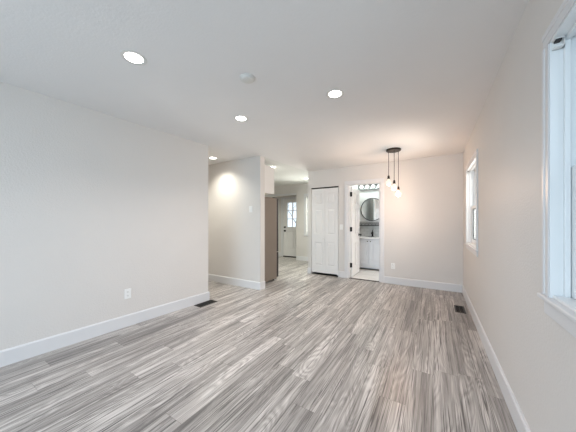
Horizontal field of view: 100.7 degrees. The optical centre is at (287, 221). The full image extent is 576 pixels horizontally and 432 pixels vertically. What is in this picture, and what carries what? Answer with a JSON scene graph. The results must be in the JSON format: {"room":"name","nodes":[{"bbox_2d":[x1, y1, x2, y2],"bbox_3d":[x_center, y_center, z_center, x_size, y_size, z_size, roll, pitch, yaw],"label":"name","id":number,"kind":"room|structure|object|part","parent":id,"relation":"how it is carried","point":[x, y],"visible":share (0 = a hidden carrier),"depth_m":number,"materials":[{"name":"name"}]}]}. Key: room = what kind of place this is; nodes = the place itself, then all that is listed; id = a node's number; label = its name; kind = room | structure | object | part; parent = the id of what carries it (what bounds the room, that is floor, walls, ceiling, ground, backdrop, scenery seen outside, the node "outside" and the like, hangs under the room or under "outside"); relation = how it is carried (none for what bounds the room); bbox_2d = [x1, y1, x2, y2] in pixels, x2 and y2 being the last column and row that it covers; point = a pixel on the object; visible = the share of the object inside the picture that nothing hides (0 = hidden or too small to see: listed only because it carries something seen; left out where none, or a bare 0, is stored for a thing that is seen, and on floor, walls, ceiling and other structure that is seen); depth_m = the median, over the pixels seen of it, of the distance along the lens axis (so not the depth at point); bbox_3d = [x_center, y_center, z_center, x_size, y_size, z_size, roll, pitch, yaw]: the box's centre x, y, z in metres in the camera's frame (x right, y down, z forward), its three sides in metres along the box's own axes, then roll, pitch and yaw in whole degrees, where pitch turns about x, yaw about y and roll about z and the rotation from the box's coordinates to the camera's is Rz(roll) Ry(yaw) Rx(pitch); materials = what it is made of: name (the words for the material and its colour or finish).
{"room":"empty living room","nodes":[
{"label":"empty living room","id":0,"kind":"room"},
{"bbox_2d":[0,82,207,350],"bbox_3d":[-2.730,0.022,1.761,0.120,2.440,4.976,0,0,35],"label":"wall","id":1,"kind":"structure","parent":0,"point":[95,206],"depth_m":2.54,"materials":[{"name":"beige paint"}]},
{"bbox_2d":[0,291,209,366],"bbox_3d":[-4.158,1.174,2.712,3.876,0.137,4.856,0,0,31],"label":"baseboard","id":2,"kind":"structure","parent":1,"relation":"attached to","point":[15,354],"depth_m":2.53,"materials":[{"name":"white paint"}]},
{"bbox_2d":[124,288,130,298],"bbox_3d":[-1.902,0.857,2.837,0.009,0.116,0.072,0,0,35],"label":"wall outlet","id":3,"kind":"object","parent":1,"relation":"attached to","point":[127,292],"visible":1,"depth_m":2.83,"materials":[{"name":"white plastic"}]},
{"bbox_2d":[208,156,264,281],"bbox_3d":[-2.307,0.022,5.517,4.310,2.440,0.130,0,0,31],"label":"wall partition","id":4,"kind":"structure","parent":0,"point":[236,235],"depth_m":4.62,"materials":[{"name":"beige paint"}]},
{"bbox_2d":[208,274,264,289],"bbox_3d":[-2.305,1.174,5.506,4.325,0.137,0.145,0,0,31],"label":"baseboard","id":5,"kind":"structure","parent":4,"relation":"attached to","point":[216,278],"depth_m":4.61,"materials":[{"name":"white paint"}]},
{"bbox_2d":[265,165,273,194],"bbox_3d":[-0.805,-0.847,5.016,0.900,0.555,0.581,0,0,31],"label":"upper cabinet","id":6,"kind":"object","parent":4,"relation":"attached to","point":[269,171],"visible":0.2,"depth_m":4.86,"materials":[{"name":"white paint"}]},
{"bbox_2d":[0,256,516,431],"bbox_3d":[-1.556,1.301,3.763,7.820,0.123,9.800,0,0,31],"label":"floor","id":7,"kind":"structure","parent":0,"point":[304,351],"depth_m":2.01,"materials":[{"name":"grey laminate"}]},
{"bbox_2d":[194,300,216,307],"bbox_3d":[-1.241,1.239,3.618,0.150,0.006,0.310,0,0,33],"label":"floor vent","id":8,"kind":"object","parent":7,"relation":"in","point":[208,302],"visible":1,"depth_m":3.61,"materials":[{"name":"brown metal"}]},
{"bbox_2d":[265,197,277,281],"bbox_3d":[-0.750,0.366,5.107,0.900,1.752,0.734,0,0,31],"label":"refrigerator","id":9,"kind":"object","parent":7,"relation":"on","point":[271,204],"visible":0.26,"depth_m":4.92,"materials":[{"name":"wood"}]},
{"bbox_3d":[-0.409,0.075,5.234,0.445,1.135,0.063,0,0,31],"label":"door","id":10,"kind":"part","parent":9,"relation":"part of","materials":[{"name":"metal"}]},
{"bbox_2d":[359,236,378,268],"bbox_3d":[2.191,0.821,6.290,0.790,0.842,0.554,0,0,31],"label":"vanity cabinet","id":11,"kind":"object","parent":7,"relation":"on","point":[368,245],"visible":0.65,"depth_m":6.08,"materials":[{"name":"paint"}]},
{"bbox_3d":[1.908,0.785,6.190,0.366,0.635,0.030,0,0,31],"label":"door","id":12,"kind":"part","parent":11,"relation":"part of","materials":[{"name":"paint"}]},
{"bbox_2d":[359,236,378,238],"bbox_3d":[2.194,0.422,6.297,0.790,0.040,0.539,0,0,31],"label":"countertop","id":13,"kind":"structure","parent":11,"relation":"on","point":[360,237],"depth_m":6.10,"materials":[{"name":"white stone"}]},
{"bbox_3d":[2.230,0.785,5.993,0.366,0.635,0.030,0,0,31],"label":"door","id":14,"kind":"part","parent":11,"relation":"part of","materials":[{"name":"paint"}]},
{"bbox_2d":[454,305,465,313],"bbox_3d":[2.430,1.239,3.379,0.120,0.006,0.310,0,0,31],"label":"floor vent","id":15,"kind":"object","parent":7,"relation":"in","point":[460,309],"visible":1,"depth_m":3.36,"materials":[{"name":"brown metal"}]},
{"bbox_2d":[0,0,527,185],"bbox_3d":[-1.556,-1.258,3.763,7.820,0.120,9.800,0,0,31],"label":"ceiling","id":16,"kind":"structure","parent":0,"point":[417,77],"depth_m":1.87,"materials":[{"name":"paint"}]},
{"bbox_2d":[120,50,146,65],"bbox_3d":[-1.128,-1.196,1.748,0.168,0.004,0.168,0,0,31],"label":"recessed light","id":17,"kind":"object","parent":16,"relation":"in","point":[133,57],"visible":1,"depth_m":1.74,"materials":[{"name":"white plastic"}]},
{"bbox_2d":[124,52,142,62],"bbox_3d":[-1.128,-1.197,1.748,0.117,0.001,0.117,0,0,31],"label":"diffuser","id":18,"kind":"object","parent":17,"relation":"attached to","point":[131,57],"depth_m":1.74,"materials":[{"name":"white plastic"}]},
{"bbox_2d":[234,115,247,121],"bbox_3d":[-0.546,-1.196,2.776,0.168,0.004,0.168,0,0,31],"label":"recessed light","id":19,"kind":"object","parent":16,"relation":"in","point":[240,118],"visible":1,"depth_m":2.77,"materials":[{"name":"white plastic"}]},
{"bbox_2d":[236,116,245,120],"bbox_3d":[-0.546,-1.197,2.776,0.117,0.001,0.117,0,0,31],"label":"diffuser","id":20,"kind":"object","parent":19,"relation":"attached to","point":[238,118],"depth_m":2.77,"materials":[{"name":"white plastic"}]},
{"bbox_2d":[240,73,254,83],"bbox_3d":[-0.338,-1.186,1.992,0.128,0.023,0.128,0,0,31],"label":"smoke detector","id":21,"kind":"object","parent":16,"relation":"attached to","point":[247,78],"visible":1,"depth_m":1.97,"materials":[{"name":"white plastic"}]},
{"bbox_2d":[326,89,343,98],"bbox_3d":[0.442,-1.196,2.243,0.168,0.004,0.168,0,0,31],"label":"recessed light","id":22,"kind":"object","parent":16,"relation":"in","point":[335,93],"visible":1,"depth_m":2.23,"materials":[{"name":"white plastic"}]},
{"bbox_2d":[329,91,340,96],"bbox_3d":[0.442,-1.197,2.243,0.117,0.001,0.117,0,0,31],"label":"diffuser","id":23,"kind":"object","parent":22,"relation":"attached to","point":[331,93],"depth_m":2.24,"materials":[{"name":"white plastic"}]},
{"bbox_2d":[386,147,400,196],"bbox_3d":[1.752,-0.805,3.968,0.232,0.784,0.230,0,0,31],"label":"pendant light","id":24,"kind":"object","parent":16,"relation":"hanging from","point":[394,187],"visible":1,"depth_m":3.97,"materials":[{"name":"brown metal"}]},
{"bbox_2d":[386,175,390,185],"bbox_3d":[1.681,-0.685,3.993,0.086,0.174,0.086,0,0,31],"label":"bulb","id":25,"kind":"object","parent":24,"relation":"attached to","point":[388,182],"depth_m":3.97,"materials":[{"name":"white glass"}]},
{"bbox_2d":[391,180,396,190],"bbox_3d":[1.740,-0.593,3.913,0.086,0.174,0.086,0,0,31],"label":"bulb","id":26,"kind":"object","parent":24,"relation":"attached to","point":[394,187],"depth_m":3.89,"materials":[{"name":"white glass"}]},
{"bbox_2d":[396,186,400,196],"bbox_3d":[1.845,-0.500,3.993,0.086,0.174,0.086,0,0,31],"label":"bulb","id":27,"kind":"object","parent":24,"relation":"attached to","point":[398,193],"depth_m":3.97,"materials":[{"name":"white glass"}]},
{"bbox_3d":[1.846,-0.875,3.992,0.009,0.594,0.008,0,0,31],"label":"cord","id":28,"kind":"part","parent":24,"relation":"part of","materials":[{"name":"black"}]},
{"bbox_2d":[270,183,307,256],"bbox_3d":[-0.440,0.022,8.466,4.423,2.440,0.590,0,0,31],"label":"wall","id":29,"kind":"structure","parent":0,"point":[300,190],"depth_m":7.65,"materials":[{"name":"beige paint"}]},
{"bbox_2d":[265,193,295,196],"bbox_3d":[-1.070,-0.884,8.492,3.120,0.057,0.022,0,0,31],"label":"trim","id":30,"kind":"structure","parent":29,"relation":"attached to","point":[291,193],"depth_m":7.98,"materials":[{"name":"white paint"}]},
{"bbox_2d":[281,197,295,257],"bbox_3d":[0.208,0.200,8.297,1.015,2.085,0.183,0,0,31],"label":"door","id":31,"kind":"structure","parent":29,"relation":"in","point":[288,234],"depth_m":8.41,"materials":[{"name":"white paint"}]},
{"bbox_2d":[278,252,307,260],"bbox_3d":[-0.430,1.174,8.461,4.445,0.137,0.340,0,0,39],"label":"baseboard","id":32,"kind":"structure","parent":29,"relation":"attached to","point":[300,258],"depth_m":7.59,"materials":[{"name":"white paint"}]},
{"bbox_2d":[304,194,307,235],"bbox_3d":[0.870,-0.210,7.362,0.810,1.325,0.108,0,0,31],"label":"window","id":33,"kind":"structure","parent":29,"relation":"in","point":[305,195],"depth_m":7.49,"materials":[{"name":"white glass"}]},
{"bbox_3d":[0.888,-0.208,7.391,0.630,1.160,0.040,0,0,31],"label":"frame","id":34,"kind":"part","parent":33,"relation":"part of","materials":[{"name":"white plastic"}]},
{"bbox_2d":[337,186,357,275],"bbox_3d":[1.558,0.022,6.119,0.080,2.440,1.532,0,0,31],"label":"wall","id":35,"kind":"structure","parent":0,"point":[350,186],"depth_m":6.11,"materials":[{"name":"paint"}]},
{"bbox_2d":[359,189,378,221],"bbox_3d":[3.016,0.022,6.184,2.500,2.440,0.100,0,0,31],"label":"wall","id":36,"kind":"structure","parent":0,"point":[364,195],"depth_m":6.65,"materials":[{"name":"paint"}]},
{"bbox_2d":[358,184,378,190],"bbox_3d":[2.247,-0.950,6.508,0.740,0.165,0.150,0,0,31],"label":"vanity light","id":37,"kind":"object","parent":36,"relation":"attached to","point":[371,186],"visible":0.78,"depth_m":6.52,"materials":[{"name":"white glass"}]},
{"bbox_2d":[359,226,378,235],"bbox_3d":[2.978,0.277,6.142,2.320,0.330,0.012,0,0,31],"label":"backsplash","id":38,"kind":"structure","parent":36,"relation":"attached to","point":[364,230],"depth_m":6.60,"materials":[{"name":"grey stone"}]},
{"bbox_2d":[359,222,378,224],"bbox_3d":[2.979,0.057,6.143,2.320,0.110,0.010,0,0,31],"label":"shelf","id":39,"kind":"structure","parent":36,"relation":"attached to","point":[360,223],"depth_m":6.58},
{"bbox_2d":[361,198,378,220],"bbox_3d":[2.305,-0.330,6.531,0.628,0.628,0.030,0,0,31],"label":"round mirror","id":40,"kind":"object","parent":36,"relation":"attached to","point":[369,207],"visible":0.71,"depth_m":6.55,"materials":[{"name":"silver mirror"}]},
{"bbox_2d":[308,153,462,284],"bbox_3d":[1.803,0.022,5.004,3.014,2.440,0.116,0,0,31],"label":"wall","id":41,"kind":"structure","parent":0,"point":[423,226],"depth_m":4.53,"materials":[{"name":"beige paint"}]},
{"bbox_2d":[312,186,338,274],"bbox_3d":[0.852,0.222,5.537,0.675,2.040,0.086,0,0,31],"label":"door","id":42,"kind":"structure","parent":41,"relation":"in","point":[325,202],"depth_m":5.52,"materials":[{"name":"white paint"}]},
{"bbox_2d":[350,187,361,276],"bbox_3d":[1.561,0.224,5.569,0.173,2.005,0.688,0,0,31],"label":"door","id":43,"kind":"structure","parent":41,"relation":"in","point":[354,194],"depth_m":5.48,"materials":[{"name":"white paint"}]},
{"bbox_2d":[345,178,383,282],"bbox_3d":[1.632,0.180,5.108,0.819,2.125,0.152,0,0,31],"label":"trim","id":44,"kind":"structure","parent":41,"relation":"attached to","point":[381,180],"depth_m":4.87,"materials":[{"name":"white paint"}]},
{"bbox_2d":[384,276,461,292],"bbox_3d":[2.501,1.174,4.501,1.298,0.137,0.015,0,0,31],"label":"baseboard","id":45,"kind":"structure","parent":41,"relation":"attached to","point":[391,280],"depth_m":4.46,"materials":[{"name":"white paint"}]},
{"bbox_2d":[463,0,575,431],"bbox_3d":[1.198,0.022,0.967,0.163,2.440,7.700,0,0,31],"label":"wall","id":46,"kind":"structure","parent":0,"point":[536,355],"depth_m":1.41,"materials":[{"name":"beige paint"}]},
{"bbox_2d":[465,149,477,256],"bbox_3d":[2.546,-0.216,3.203,0.188,1.254,1.152,0,0,31],"label":"window","id":47,"kind":"structure","parent":46,"relation":"in","point":[471,243],"depth_m":3.58,"materials":[{"name":"white paint"}]},
{"bbox_3d":[2.490,0.338,3.236,0.058,0.020,1.152,0,0,31],"label":"sill","id":48,"kind":"part","parent":47,"relation":"part of","materials":[{"name":"white paint"}]},
{"bbox_3d":[2.545,0.044,3.203,0.030,0.544,0.972,0,0,31],"label":"sash","id":49,"kind":"part","parent":47,"relation":"part of","materials":[{"name":"white plastic"}]},
{"bbox_3d":[2.546,0.037,3.203,0.004,0.449,0.876,0,0,31],"label":"glass pane","id":50,"kind":"part","parent":47,"relation":"part of","materials":[{"name":"glass"}]},
{"bbox_3d":[2.576,-0.479,3.184,0.030,0.582,0.972,0,0,31],"label":"sash","id":51,"kind":"part","parent":47,"relation":"part of","materials":[{"name":"white plastic"}]},
{"bbox_2d":[462,285,530,431],"bbox_3d":[1.115,1.174,1.002,0.015,0.137,7.432,0,0,31],"label":"baseboard","id":52,"kind":"structure","parent":46,"relation":"attached to","point":[519,420],"depth_m":1.77,"materials":[{"name":"white paint"}]},
{"bbox_2d":[537,0,575,337],"bbox_3d":[0.900,-0.216,0.509,0.188,1.254,1.307,0,0,31],"label":"window","id":53,"kind":"structure","parent":46,"relation":"in","point":[558,294],"depth_m":1.01,"materials":[{"name":"white paint"}]},
{"bbox_3d":[0.845,0.338,0.543,0.058,0.020,1.307,0,0,31],"label":"sill","id":54,"kind":"part","parent":53,"relation":"part of","materials":[{"name":"white paint"}]},
{"bbox_2d":[552,36,564,50],"bbox_3d":[1.140,-0.751,1.006,0.030,0.036,0.030,0,0,31],"label":"bracket","id":55,"kind":"object","parent":53,"relation":"attached to","point":[558,43],"visible":1,"depth_m":1.00,"materials":[{"name":"white plastic"}]},
{"bbox_3d":[0.899,0.044,0.509,0.030,0.544,1.127,0,0,31],"label":"sash","id":56,"kind":"part","parent":53,"relation":"part of","materials":[{"name":"white plastic"}]},
{"bbox_3d":[0.953,0.022,6.430,0.077,2.440,1.432,0,0,31],"label":"wall","id":57,"kind":"structure","parent":0,"visible":0},
{"bbox_2d":[307,268,344,277],"bbox_3d":[1.263,1.174,6.164,0.912,0.137,1.563,0,0,31],"label":"baseboard","id":58,"kind":"structure","parent":57,"relation":"attached to","point":[341,274],"depth_m":5.32,"materials":[{"name":"white paint"}]}
]}

